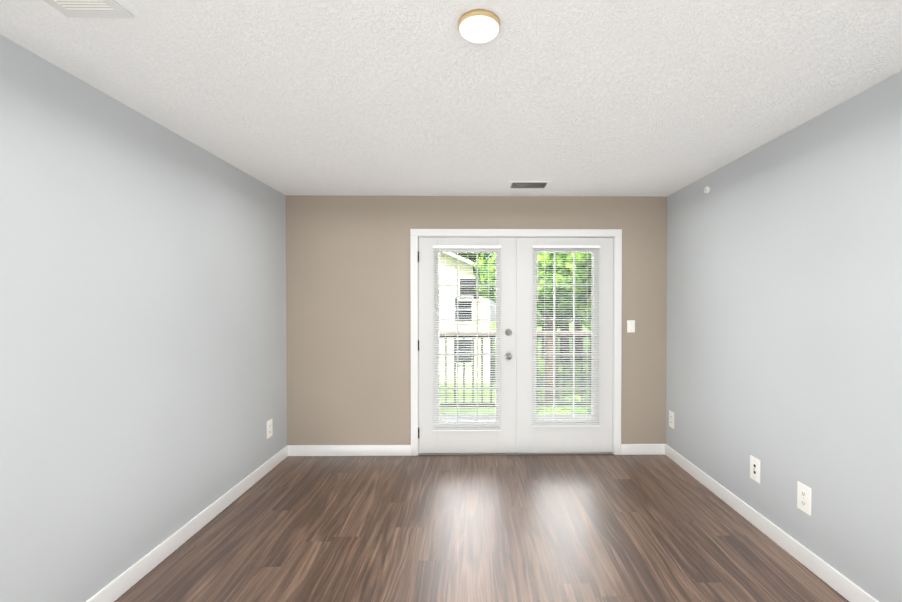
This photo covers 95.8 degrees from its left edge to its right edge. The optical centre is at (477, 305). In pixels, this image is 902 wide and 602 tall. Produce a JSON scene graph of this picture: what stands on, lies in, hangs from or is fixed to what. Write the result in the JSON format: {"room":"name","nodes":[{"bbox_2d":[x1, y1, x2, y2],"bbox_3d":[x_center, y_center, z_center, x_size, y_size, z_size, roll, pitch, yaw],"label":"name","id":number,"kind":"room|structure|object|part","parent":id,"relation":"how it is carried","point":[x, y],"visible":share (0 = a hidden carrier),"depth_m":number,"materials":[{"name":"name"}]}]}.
{"room":"empty living room","nodes":[
{"label":"empty living room","id":0,"kind":"room"},
{"bbox_2d":[0,35,286,601],"bbox_3d":[-1.811,0.220,1.237,0.100,2.440,5.430,0,1,-1],"label":"wall","id":1,"kind":"structure","parent":0,"point":[143,378],"depth_m":2.00,"materials":[{"name":"grey paint"}]},
{"bbox_2d":[86,445,289,601],"bbox_3d":[-1.753,1.390,1.231,0.016,0.100,5.190,0,1,-1],"label":"baseboard","id":2,"kind":"structure","parent":1,"relation":"attached to","point":[111,592],"depth_m":2.40,"materials":[{"name":"white wood"}]},
{"bbox_2d":[267,419,272,438],"bbox_3d":[-1.782,1.054,3.493,0.008,0.150,0.092,0,1,-1],"label":"electrical outlet","id":3,"kind":"object","parent":1,"relation":"attached to","point":[269,429],"visible":1,"depth_m":3.48,"materials":[{"name":"white plastic"}]},
{"bbox_2d":[0,0,901,196],"bbox_3d":[0.029,-1.060,1.243,3.780,0.120,5.430,0,1,-1],"label":"ceiling","id":4,"kind":"structure","parent":0,"point":[650,98],"depth_m":1.82,"materials":[{"name":"white paint"}]},
{"bbox_2d":[43,0,132,17],"bbox_3d":[-1.299,-0.996,1.209,0.225,0.009,0.390,0,1,-1],"label":"ceiling vent","id":5,"kind":"object","parent":4,"relation":"in","point":[94,8],"visible":1,"depth_m":1.36,"materials":[{"name":"white metal"}]},
{"bbox_2d":[458,9,499,42],"bbox_3d":[0.006,-0.984,1.449,0.150,0.042,0.150,0,1,-1],"label":"flush-mount light fixture","id":6,"kind":"object","parent":4,"relation":"attached to","point":[478,25],"visible":1,"depth_m":1.41,"materials":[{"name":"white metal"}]},
{"bbox_2d":[507,181,550,189],"bbox_3d":[0.434,-1.022,3.451,0.340,0.009,0.235,0,1,-1],"label":"ceiling vent","id":7,"kind":"object","parent":4,"relation":"in","point":[528,185],"visible":1,"depth_m":3.46,"materials":[{"name":"white metal"}]},
{"bbox_2d":[286,195,666,444],"bbox_3d":[-0.001,0.189,3.902,3.580,2.440,0.140,0,1,-1],"label":"wall","id":8,"kind":"structure","parent":0,"point":[348,344],"depth_m":3.82,"materials":[{"name":"beige paint"}]},
{"bbox_2d":[290,445,410,455],"bbox_3d":[-1.193,1.360,3.827,1.133,0.100,0.013,0,1,-1],"label":"baseboard","id":9,"kind":"structure","parent":8,"relation":"attached to","point":[295,450],"depth_m":3.82,"materials":[{"name":"white wood"}]},
{"bbox_2d":[418,237,515,452],"bbox_3d":[-0.098,0.375,3.829,0.924,2.038,0.126,0,1,-1],"label":"door leaf","id":10,"kind":"structure","parent":8,"relation":"in","point":[503,440],"depth_m":3.84,"materials":[{"name":"white wood"}]},
{"bbox_3d":[-0.554,0.370,3.824,0.013,1.764,0.013,0,1,-1],"label":"french door hinges","id":11,"kind":"part","parent":10,"relation":"part of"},
{"bbox_2d":[433,245,500,430],"bbox_3d":[-0.097,0.306,3.811,0.641,1.736,0.052,0,1,-1],"label":"door blind","id":12,"kind":"object","parent":10,"relation":"attached to","point":[488,427],"visible":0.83,"depth_m":3.81,"materials":[{"name":"white plastic"}]},
{"bbox_3d":[0.294,0.362,3.806,0.066,0.291,0.071,0,1,-1],"label":"french door hardware","id":13,"kind":"part","parent":10,"relation":"part of","materials":[{"name":"silver metal"}]},
{"bbox_2d":[442,252,592,418],"bbox_3d":[0.365,0.294,3.864,1.478,1.628,0.006,0,1,-1],"label":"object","id":14,"kind":"structure","parent":10,"relation":"attached to","point":[486,333],"depth_m":3.86,"materials":[{"name":"clear glass"}]},
{"bbox_2d":[410,229,621,455],"bbox_3d":[0.365,0.344,3.900,1.986,2.130,0.157,0,1,-1],"label":"door frame","id":15,"kind":"structure","parent":8,"relation":"attached to","point":[416,233],"depth_m":3.82,"materials":[{"name":"white wood"}]},
{"bbox_2d":[419,452,612,454],"bbox_3d":[0.365,1.402,3.933,1.842,0.013,0.175,0,1,-1],"label":"door sill","id":16,"kind":"structure","parent":8,"relation":"attached to","point":[515,453],"depth_m":3.85,"materials":[{"name":"silver metal"}]},
{"bbox_2d":[516,237,612,452],"bbox_3d":[0.825,0.374,3.870,0.916,2.038,0.066,0,1,-1],"label":"door leaf","id":17,"kind":"structure","parent":8,"relation":"in","point":[530,438],"depth_m":3.85,"materials":[{"name":"white wood"}]},
{"bbox_2d":[531,245,599,426],"bbox_3d":[0.830,0.285,3.821,0.641,1.702,0.052,0,1,-1],"label":"door blind","id":18,"kind":"object","parent":17,"relation":"attached to","point":[587,353],"visible":0.88,"depth_m":3.82,"materials":[{"name":"white plastic"}]},
{"bbox_2d":[627,320,634,332],"bbox_3d":[1.452,0.195,3.840,0.072,0.115,0.017,0,1,-1],"label":"switch plate","id":19,"kind":"object","parent":8,"relation":"attached to","point":[630,326],"visible":1,"depth_m":3.84,"materials":[{"name":"white plastic"}]},
{"bbox_2d":[621,444,661,454],"bbox_3d":[1.554,1.359,3.857,0.391,0.100,0.013,0,1,-1],"label":"baseboard","id":20,"kind":"structure","parent":8,"relation":"attached to","point":[626,449],"depth_m":3.85,"materials":[{"name":"white wood"}]},
{"bbox_2d":[114,454,848,601],"bbox_3d":[0.029,1.499,1.273,3.780,0.120,5.430,0,1,-1],"label":"floor","id":21,"kind":"structure","parent":0,"point":[543,528],"depth_m":2.47,"materials":[{"name":"wood"}]},
{"bbox_2d":[666,70,901,601],"bbox_3d":[1.868,0.219,1.278,0.100,2.440,5.430,0,1,-1],"label":"wall","id":22,"kind":"structure","parent":0,"point":[784,318],"depth_m":2.24,"materials":[{"name":"grey paint"}]},
{"bbox_2d":[669,410,673,428],"bbox_3d":[1.787,1.046,3.748,0.008,0.150,0.092,0,1,-1],"label":"electrical outlet","id":23,"kind":"object","parent":22,"relation":"attached to","point":[671,419],"visible":1,"depth_m":3.74,"materials":[{"name":"white plastic"}]},
{"bbox_2d":[704,186,709,193],"bbox_3d":[1.786,-0.903,3.170,0.022,0.054,0.054,0,1,-1],"label":"detector","id":24,"kind":"object","parent":22,"relation":"attached to","point":[707,190],"visible":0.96,"depth_m":3.16,"materials":[{"name":"white plastic"}]},
{"bbox_2d":[750,455,760,483],"bbox_3d":[1.796,1.058,2.638,0.014,0.150,0.092,0,1,-1],"label":"outlet","id":25,"kind":"object","parent":22,"relation":"attached to","point":[755,468],"visible":1,"depth_m":2.63,"materials":[{"name":"white plastic"}]},
{"bbox_2d":[662,444,878,601],"bbox_3d":[1.811,1.389,1.271,0.016,0.100,5.190,0,1,-1],"label":"baseboard","id":26,"kind":"structure","parent":22,"relation":"attached to","point":[820,568],"depth_m":2.41,"materials":[{"name":"white wood"}]},
{"bbox_2d":[797,481,811,515],"bbox_3d":[1.803,1.063,2.248,0.008,0.150,0.092,0,1,-1],"label":"electrical outlet","id":27,"kind":"object","parent":22,"relation":"attached to","point":[804,494],"visible":1,"depth_m":2.24,"materials":[{"name":"white plastic"}]},
{"label":"outside","id":28,"kind":"structure","parent":0,"visible":0},
{"bbox_2d":[439,322,589,413],"bbox_3d":[-0.486,4.008,47.252,120.000,0.200,85.470,0,1,-1],"label":"ground","id":29,"kind":"structure","parent":28,"point":[493,326],"depth_m":21.75,"materials":[{"name":"green plant"}]},
{"bbox_2d":[439,252,489,383],"bbox_3d":[-6.270,-0.416,27.868,14.600,9.096,12.900,0,1,-1],"label":"building","id":30,"kind":"structure","parent":29,"relation":"on","point":[454,267],"depth_m":21.92,"materials":[{"name":"white"}]},
{"bbox_2d":[452,252,591,413],"bbox_3d":[-1.038,-5.322,26.902,32.463,19.508,36.067,0,1,-1],"label":"trees","id":31,"kind":"object","parent":29,"relation":"on","point":[558,273],"depth_m":13.01,"materials":[{"name":"green plant"}]},
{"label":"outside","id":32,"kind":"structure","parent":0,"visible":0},
{"bbox_2d":[440,415,590,418],"bbox_3d":[0.441,1.521,4.628,3.500,0.200,1.270,0,1,-1],"label":"floor","id":33,"kind":"structure","parent":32,"point":[536,418],"depth_m":5.25,"materials":[{"name":"grey concrete"}]},
{"bbox_2d":[439,331,590,406],"bbox_3d":[0.435,0.869,5.156,3.490,1.090,0.090,0,1,-1],"label":"balcony railing","id":34,"kind":"object","parent":33,"relation":"on","point":[451,333],"depth_m":5.10,"materials":[{"name":"beige wood"}]}
]}

